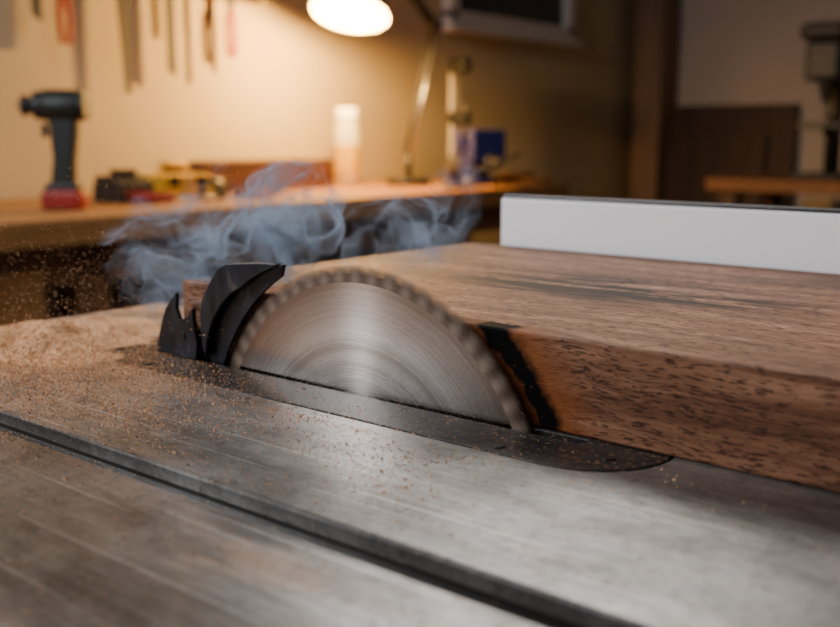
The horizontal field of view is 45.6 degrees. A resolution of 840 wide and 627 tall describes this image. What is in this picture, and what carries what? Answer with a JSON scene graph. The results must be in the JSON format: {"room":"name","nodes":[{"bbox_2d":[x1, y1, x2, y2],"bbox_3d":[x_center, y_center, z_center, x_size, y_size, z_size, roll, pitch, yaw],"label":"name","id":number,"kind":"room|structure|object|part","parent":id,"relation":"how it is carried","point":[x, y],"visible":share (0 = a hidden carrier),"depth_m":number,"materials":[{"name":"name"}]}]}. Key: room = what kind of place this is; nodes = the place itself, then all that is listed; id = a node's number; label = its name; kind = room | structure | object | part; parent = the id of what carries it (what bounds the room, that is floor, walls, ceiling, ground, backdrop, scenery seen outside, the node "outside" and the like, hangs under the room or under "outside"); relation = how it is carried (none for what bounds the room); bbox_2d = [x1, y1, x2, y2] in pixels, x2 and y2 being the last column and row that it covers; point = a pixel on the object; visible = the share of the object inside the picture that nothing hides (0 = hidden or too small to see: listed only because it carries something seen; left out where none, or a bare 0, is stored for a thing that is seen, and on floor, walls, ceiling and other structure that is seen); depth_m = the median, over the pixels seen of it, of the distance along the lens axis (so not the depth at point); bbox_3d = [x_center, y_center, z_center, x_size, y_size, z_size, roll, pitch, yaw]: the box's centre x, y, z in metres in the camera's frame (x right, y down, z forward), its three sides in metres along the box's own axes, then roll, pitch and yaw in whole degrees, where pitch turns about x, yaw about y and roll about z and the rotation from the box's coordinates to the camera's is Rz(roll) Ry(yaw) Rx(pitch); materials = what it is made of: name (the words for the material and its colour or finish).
{"room":"woodworking workshop","nodes":[
{"label":"woodworking workshop","id":0,"kind":"room"},
{"bbox_2d":[0,0,636,318],"bbox_3d":[-1.310,-0.829,2.932,0.100,2.700,8.400,8,13,39],"label":"wall","id":1,"kind":"structure","parent":0,"point":[568,112],"depth_m":3.88,"materials":[{"name":"paint"}]},
{"bbox_2d":[116,0,131,93],"bbox_3d":[-0.952,-0.933,3.193,0.045,0.453,0.072,8,13,39],"label":"saw","id":2,"kind":"object","parent":1,"relation":"attached to","point":[123,6],"visible":1,"depth_m":3.20,"materials":[{"name":"metal"}]},
{"bbox_2d":[235,0,259,3],"bbox_3d":[-0.943,-1.077,3.239,0.030,0.035,1.100,8,13,39],"label":"tool rack","id":3,"kind":"object","parent":1,"relation":"attached to","point":[244,1],"visible":1,"depth_m":3.63,"materials":[{"name":"brown wood"}]},
{"bbox_2d":[31,0,41,21],"bbox_3d":[-1.140,-0.999,2.943,0.051,0.270,0.036,8,13,39],"label":"chisel","id":4,"kind":"object","parent":3,"relation":"hanging from","point":[36,5],"visible":1,"depth_m":2.96,"materials":[{"name":"metal"}]},
{"bbox_2d":[56,0,72,44],"bbox_3d":[-1.086,-0.947,3.026,0.042,0.260,0.052,8,13,39],"label":"pliers","id":5,"kind":"object","parent":3,"relation":"hanging from","point":[59,3],"visible":1,"depth_m":3.02,"materials":[{"name":"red plastic"}]},
{"bbox_3d":[-1.085,-0.899,3.016,0.016,0.168,0.024,8,13,39],"label":"handle","id":6,"kind":"part","parent":5,"relation":"part of","materials":[{"name":"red plastic"}]},
{"bbox_3d":[-1.067,-0.902,3.037,0.016,0.168,0.024,8,13,39],"label":"handle","id":7,"kind":"part","parent":5,"relation":"part of","materials":[{"name":"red plastic"}]},
{"bbox_2d":[164,0,176,76],"bbox_3d":[-0.836,-0.995,3.321,0.051,0.410,0.040,8,13,39],"label":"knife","id":8,"kind":"object","parent":3,"relation":"hanging from","point":[169,5],"visible":1,"depth_m":3.33,"materials":[{"name":"metal"}]},
{"bbox_2d":[184,0,189,35],"bbox_3d":[-0.791,-1.063,3.364,0.052,0.250,0.036,8,13,39],"label":"nail punch","id":9,"kind":"object","parent":3,"relation":"hanging from","point":[186,2],"visible":1,"depth_m":3.37,"materials":[{"name":"metal"}]},
{"bbox_2d":[210,0,216,73],"bbox_3d":[-0.721,-1.019,3.458,0.052,0.370,0.036,8,13,39],"label":"screwdriver","id":10,"kind":"object","parent":3,"relation":"hanging from","point":[212,4],"visible":1,"depth_m":3.46,"materials":[{"name":"metal"}]},
{"bbox_2d":[225,0,237,57],"bbox_3d":[-0.675,-1.036,3.522,0.042,0.260,0.052,8,13,39],"label":"cutter","id":11,"kind":"object","parent":3,"relation":"hanging from","point":[230,16],"visible":1,"depth_m":3.51,"materials":[{"name":"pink plastic"}]},
{"bbox_3d":[-0.673,-0.987,3.511,0.016,0.168,0.024,8,13,39],"label":"handle","id":12,"kind":"part","parent":11,"relation":"part of","materials":[{"name":"red plastic"}]},
{"bbox_3d":[-0.656,-0.991,3.532,0.016,0.168,0.024,8,13,39],"label":"handle","id":13,"kind":"part","parent":11,"relation":"part of","materials":[{"name":"red plastic"}]},
{"bbox_2d":[442,0,575,40],"bbox_3d":[0.459,-1.797,4.832,0.050,0.870,1.080,8,13,39],"label":"window","id":14,"kind":"structure","parent":1,"relation":"in","point":[568,5],"depth_m":4.91,"materials":[{"name":"glass"}]},
{"bbox_3d":[0.459,-1.403,4.902,0.050,0.070,1.080,8,13,39],"label":"frame bottom","id":15,"kind":"part","parent":14,"relation":"part of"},
{"bbox_3d":[0.448,-1.799,4.841,0.010,0.740,0.940,8,13,39],"label":"glass","id":16,"kind":"part","parent":14,"relation":"part of","materials":[{"name":"black glass"}]},
{"bbox_2d":[440,24,583,47],"bbox_3d":[0.475,-1.354,4.898,0.090,0.025,1.140,8,13,39],"label":"sill","id":17,"kind":"structure","parent":1,"relation":"attached to","point":[452,28],"depth_m":4.79,"materials":[{"name":"paint"}]},
{"bbox_2d":[676,0,839,208],"bbox_3d":[3.833,-1.031,4.067,6.400,2.700,0.100,8,13,39],"label":"wall","id":18,"kind":"structure","parent":0,"point":[731,52],"depth_m":5.55,"materials":[{"name":"grey paint"}]},
{"bbox_3d":[1.127,0.899,1.213,6.400,0.100,8.400,8,13,39],"label":"floor","id":19,"kind":"structure","parent":0,"visible":0},
{"bbox_2d":[0,179,568,325],"bbox_3d":[-0.733,0.080,3.073,0.780,0.860,3.240,8,13,39],"label":"workbench","id":20,"kind":"object","parent":19,"relation":"on","point":[369,217],"visible":0.19,"depth_m":2.68,"materials":[{"name":"brown wood"}]},
{"bbox_3d":[-1.083,0.006,2.064,0.020,0.130,0.660,8,13,39],"label":"drawer","id":21,"kind":"part","parent":20,"relation":"part of","materials":[{"name":"brown wood"}]},
{"bbox_3d":[-1.276,0.136,2.248,0.480,0.500,0.720,8,13,39],"label":"drawer","id":22,"kind":"part","parent":20,"relation":"part of","materials":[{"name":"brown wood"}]},
{"bbox_2d":[15,89,90,209],"bbox_3d":[-0.930,-0.415,2.541,0.180,0.301,0.080,0,10,-1],"label":"cordless drill","id":23,"kind":"object","parent":20,"relation":"on","point":[64,110],"visible":1,"depth_m":2.52,"materials":[{"name":"black plastic"}]},
{"bbox_3d":[-0.900,-0.524,2.522,0.090,0.080,0.080,0,10,-1],"label":"motor","id":24,"kind":"part","parent":23,"relation":"part of","materials":[{"name":"black plastic"}]},
{"bbox_3d":[-0.822,0.220,2.490,0.090,0.790,0.090,8,13,39],"label":"leg","id":25,"kind":"part","parent":20,"relation":"part of","materials":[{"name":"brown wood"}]},
{"bbox_2d":[92,169,154,202],"bbox_3d":[-0.849,-0.367,2.866,0.139,0.092,0.120,8,13,39],"label":"charger","id":26,"kind":"object","parent":20,"relation":"on","point":[124,180],"visible":0.86,"depth_m":2.83,"materials":[{"name":"black plastic"}]},
{"bbox_3d":[-0.848,-0.403,2.860,0.050,0.020,0.060,8,13,39],"label":"dock rail","id":27,"kind":"part","parent":26,"relation":"part of","materials":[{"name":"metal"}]},
{"bbox_2d":[138,161,209,195],"bbox_3d":[-0.764,-0.419,3.115,0.142,0.107,0.185,8,13,39],"label":"organizer","id":28,"kind":"object","parent":20,"relation":"on","point":[183,185],"visible":0.77,"depth_m":3.07,"materials":[{"name":"yellow plastic"}]},
{"bbox_3d":[-0.799,-0.443,3.074,0.014,0.030,0.014,8,13,39],"label":"handle","id":29,"kind":"part","parent":28,"relation":"part of","materials":[{"name":"yellow plastic"}]},
{"bbox_3d":[-0.767,-0.426,3.116,0.135,0.018,0.185,8,13,39],"label":"lid","id":30,"kind":"part","parent":28,"relation":"part of","materials":[{"name":"yellow plastic"}]},
{"bbox_3d":[-0.736,-0.457,3.150,0.014,0.030,0.014,8,13,39],"label":"handle","id":31,"kind":"part","parent":28,"relation":"part of","materials":[{"name":"yellow plastic"}]},
{"bbox_2d":[130,193,217,203],"bbox_3d":[-0.684,-0.323,2.789,0.240,0.032,0.032,-4,11,-22],"label":"screwdriver","id":32,"kind":"object","parent":20,"relation":"on","point":[136,198],"visible":1,"depth_m":2.76,"materials":[{"name":"red plastic"}]},
{"bbox_3d":[-0.739,-0.319,2.767,0.120,0.032,0.032,-4,11,-22],"label":"handle","id":33,"kind":"part","parent":32,"relation":"part of","materials":[{"name":"red plastic"}]},
{"bbox_2d":[198,177,230,199],"bbox_3d":[-0.613,-0.372,2.987,0.095,0.067,0.042,3,11,16],"label":"tape measure","id":34,"kind":"object","parent":20,"relation":"on","point":[211,186],"visible":0.98,"depth_m":2.97,"materials":[{"name":"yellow plastic"}]},
{"bbox_2d":[162,159,333,192],"bbox_3d":[-0.596,-0.489,3.527,0.234,0.100,0.600,8,13,39],"label":"wooden tray","id":35,"kind":"object","parent":20,"relation":"on","point":[252,174],"visible":0.71,"depth_m":3.45,"materials":[{"name":"brown wood"}]},
{"bbox_3d":[-0.632,0.005,3.698,0.090,0.790,0.090,8,13,39],"label":"leg","id":36,"kind":"part","parent":20,"relation":"part of","materials":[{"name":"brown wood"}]},
{"bbox_2d":[234,189,282,198],"bbox_3d":[-0.485,-0.373,3.098,0.080,0.020,0.230,4,11,22],"label":"pliers","id":37,"kind":"object","parent":20,"relation":"on","point":[262,193],"visible":1,"depth_m":3.04,"materials":[{"name":"red plastic"}]},
{"bbox_3d":[-0.519,-0.370,3.079,0.026,0.020,0.170,6,12,29],"label":"handle","id":38,"kind":"part","parent":37,"relation":"part of","materials":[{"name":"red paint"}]},
{"bbox_3d":[-0.473,-0.366,3.061,0.026,0.020,0.170,3,10,15],"label":"handle","id":39,"kind":"part","parent":37,"relation":"part of","materials":[{"name":"red plastic"}]},
{"bbox_2d":[334,107,359,184],"bbox_3d":[-0.281,-0.642,3.842,0.101,0.291,0.101,8,13,39],"label":"glue bottle","id":40,"kind":"object","parent":20,"relation":"on","point":[346,130],"visible":1,"depth_m":3.80,"materials":[{"name":"beige plastic"}]},
{"bbox_3d":[-0.145,0.075,3.305,0.090,0.790,0.090,8,13,39],"label":"leg","id":41,"kind":"part","parent":20,"relation":"part of","materials":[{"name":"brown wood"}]},
{"bbox_3d":[-0.043,-0.122,4.406,0.090,0.790,0.090,8,13,39],"label":"leg","id":42,"kind":"part","parent":20,"relation":"part of","materials":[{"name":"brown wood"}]},
{"bbox_2d":[386,0,442,185],"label":"desk lamp","id":43,"kind":"object","parent":20,"relation":"on","point":[435,26],"depth_m":3.82,"materials":[{"name":"metal"}]},
{"bbox_2d":[310,0,388,31],"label":"bulb","id":44,"kind":"object","parent":43,"relation":"attached to","point":[360,15],"depth_m":3.59,"materials":[{"name":"glass"}]},
{"bbox_3d":[-0.233,-1.143,3.512,0.278,0.193,0.278,3,-11,19],"label":"lamp shade","id":45,"kind":"part","parent":44,"relation":"part of","materials":[{"name":"metal"}]},
{"bbox_3d":[-0.237,-1.111,3.506,0.272,0.128,0.272,3,-11,19],"label":"lamp shade","id":46,"kind":"part","parent":44,"relation":"part of","materials":[{"name":"metal"}]},
{"bbox_3d":[-0.237,-1.111,3.506,0.068,0.103,0.068,3,-11,19],"label":"bulb","id":47,"kind":"part","parent":44,"relation":"part of","materials":[{"name":"white glass"}]},
{"bbox_3d":[-0.061,-1.209,3.716,0.018,0.018,0.420,8,-23,39],"label":"arm","id":48,"kind":"part","parent":44,"relation":"part of","materials":[{"name":"metal"}]},
{"bbox_3d":[-0.039,-1.206,3.698,0.018,0.018,0.420,8,-23,39],"label":"arm","id":49,"kind":"part","parent":44,"relation":"part of","materials":[{"name":"metal"}]},
{"bbox_3d":[-0.044,-0.562,3.830,0.024,0.100,0.024,8,13,39],"label":"stem","id":50,"kind":"part","parent":43,"relation":"part of","materials":[{"name":"metal"}]},
{"bbox_3d":[-0.004,-0.862,3.848,0.016,0.509,0.016,8,-5,39],"label":"arm","id":51,"kind":"part","parent":43,"relation":"part of","materials":[{"name":"metal"}]},
{"bbox_3d":[0.018,-0.859,3.831,0.016,0.509,0.016,8,-5,39],"label":"arm","id":52,"kind":"part","parent":43,"relation":"part of","materials":[{"name":"metal"}]},
{"bbox_2d":[444,153,462,188],"bbox_3d":[0.123,-0.524,3.658,0.060,0.124,0.200,1,10,5],"label":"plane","id":53,"kind":"object","parent":20,"relation":"on","point":[453,177],"visible":1,"depth_m":3.59,"materials":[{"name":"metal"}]},
{"bbox_3d":[0.117,-0.511,3.595,0.038,0.058,0.038,1,10,5],"label":"knob","id":54,"kind":"part","parent":53,"relation":"part of","materials":[{"name":"brown wood"}]},
{"bbox_2d":[441,58,470,179],"bbox_3d":[0.160,-0.822,4.244,0.120,0.504,0.070,8,13,39],"label":"clamp","id":55,"kind":"object","parent":20,"relation":"on","point":[457,66],"visible":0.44,"depth_m":4.21,"materials":[{"name":"beige metal"}]},
{"bbox_2d":[453,129,520,184],"bbox_3d":[0.231,-0.598,3.824,0.200,0.210,0.270,-6,12,-30],"label":"bench vise","id":56,"kind":"object","parent":20,"relation":"on","point":[480,151],"visible":0.97,"depth_m":3.77,"materials":[{"name":"blue paint"}]},
{"bbox_2d":[493,172,550,183],"bbox_3d":[0.408,-0.545,4.008,0.200,0.041,0.120,8,13,39],"label":"lumber offcut","id":57,"kind":"object","parent":20,"relation":"on","point":[501,177],"visible":0.94,"depth_m":3.97,"materials":[{"name":"brown wood"}]},
{"bbox_2d":[0,270,839,626],"bbox_3d":[0.121,0.432,0.772,0.874,0.975,1.300,8,13,39],"label":"saw","id":58,"kind":"object","parent":19,"relation":"on","point":[543,504],"depth_m":0.41,"materials":[{"name":"metal"}]},
{"bbox_2d":[157,262,285,365],"bbox_3d":[-0.131,0.012,0.657,0.127,0.102,0.018,8,13,39],"label":"knife","id":59,"kind":"object","parent":58,"relation":"attached to","point":[229,296],"visible":0.95,"depth_m":0.65,"materials":[{"name":"black metal"}]},
{"bbox_3d":[-0.114,-0.002,0.635,0.077,0.067,0.005,8,13,39],"label":"spreader arm","id":60,"kind":"part","parent":59,"relation":"part of","materials":[{"name":"black metal"}]},
{"bbox_3d":[-0.041,0.100,0.584,0.256,0.256,0.023,8,13,39],"label":"circular saw blade","id":61,"kind":"part","parent":58,"relation":"part of","materials":[{"name":"silver metal"}]},
{"bbox_3d":[-0.053,0.047,0.598,0.432,0.006,0.082,8,13,39],"label":"throat plate","id":62,"kind":"part","parent":58,"relation":"part of","materials":[{"name":"metal"}]},
{"bbox_2d":[0,118,839,626],"bbox_3d":[-0.173,-0.024,0.528,0.863,0.177,0.481,8,13,39],"label":"sawdust","id":63,"kind":"object","parent":58,"relation":"on","point":[86,340],"visible":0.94,"depth_m":0.65},
{"bbox_2d":[183,243,839,492],"bbox_3d":[0.294,0.031,0.528,0.928,0.049,0.344,8,13,39],"label":"board","id":64,"kind":"object","parent":58,"relation":"on","point":[736,367],"visible":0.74,"depth_m":0.51,"materials":[{"name":"brown wood"}]},
{"bbox_2d":[501,194,839,273],"bbox_3d":[0.440,-0.004,0.792,0.749,0.162,0.240,8,13,39],"label":"fence","id":65,"kind":"object","parent":58,"relation":"on","point":[766,236],"visible":0.66,"depth_m":0.81,"materials":[{"name":"silver metal"}]},
{"bbox_2d":[630,0,679,200],"bbox_3d":[1.368,-1.332,5.813,0.200,2.660,0.250,8,13,39],"label":"timber post","id":66,"kind":"object","parent":19,"relation":"on","point":[657,21],"visible":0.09,"depth_m":5.75,"materials":[{"name":"brown wood"}]},
{"bbox_2d":[663,134,768,204],"bbox_3d":[1.640,-0.494,5.723,0.600,1.045,0.157,8,13,39],"label":"wood panel","id":67,"kind":"object","parent":19,"relation":"on","point":[692,159],"visible":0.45,"depth_m":5.69,"materials":[{"name":"brown wood"}]},
{"bbox_2d":[672,104,799,205],"bbox_3d":[1.723,-0.571,5.700,0.740,1.214,0.178,8,13,39],"label":"slab","id":68,"kind":"object","parent":19,"relation":"on","point":[778,121],"visible":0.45,"depth_m":5.55,"materials":[{"name":"brown wood"}]},
{"bbox_2d":[706,173,839,205],"bbox_3d":[2.426,-0.101,4.090,2.380,0.860,0.700,8,13,39],"label":"bench","id":69,"kind":"object","parent":19,"relation":"on","point":[775,187],"visible":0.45,"depth_m":4.38,"materials":[{"name":"brown wood"}]},
{"bbox_3d":[1.397,-0.157,4.567,0.080,0.804,0.080,8,13,39],"label":"leg","id":70,"kind":"part","parent":69,"relation":"part of","materials":[{"name":"brown wood"}]},
{"bbox_3d":[1.752,-0.233,4.994,0.080,0.804,0.080,8,13,39],"label":"leg","id":71,"kind":"part","parent":69,"relation":"part of","materials":[{"name":"brown wood"}]},
{"bbox_2d":[788,21,839,179],"bbox_3d":[1.808,-0.920,4.369,0.233,0.654,0.405,8,13,39],"label":"press","id":72,"kind":"object","parent":69,"relation":"on","point":[822,66],"visible":1,"depth_m":4.25,"materials":[{"name":"metal"}]},
{"bbox_3d":[1.782,-0.607,4.404,0.220,0.025,0.300,8,13,39],"label":"plate","id":73,"kind":"part","parent":72,"relation":"part of","materials":[{"name":"metal"}]},
{"bbox_3d":[1.820,-0.809,4.415,0.060,0.050,0.100,8,13,39],"label":"table arm","id":74,"kind":"part","parent":72,"relation":"part of","materials":[{"name":"metal"}]},
{"bbox_2d":[789,128,799,205],"bbox_3d":[1.871,-0.503,5.623,0.400,1.114,0.165,8,13,39],"label":"slab","id":75,"kind":"object","parent":19,"relation":"on","point":[798,129],"visible":0.14,"depth_m":5.46,"materials":[{"name":"brown wood"}]}
]}

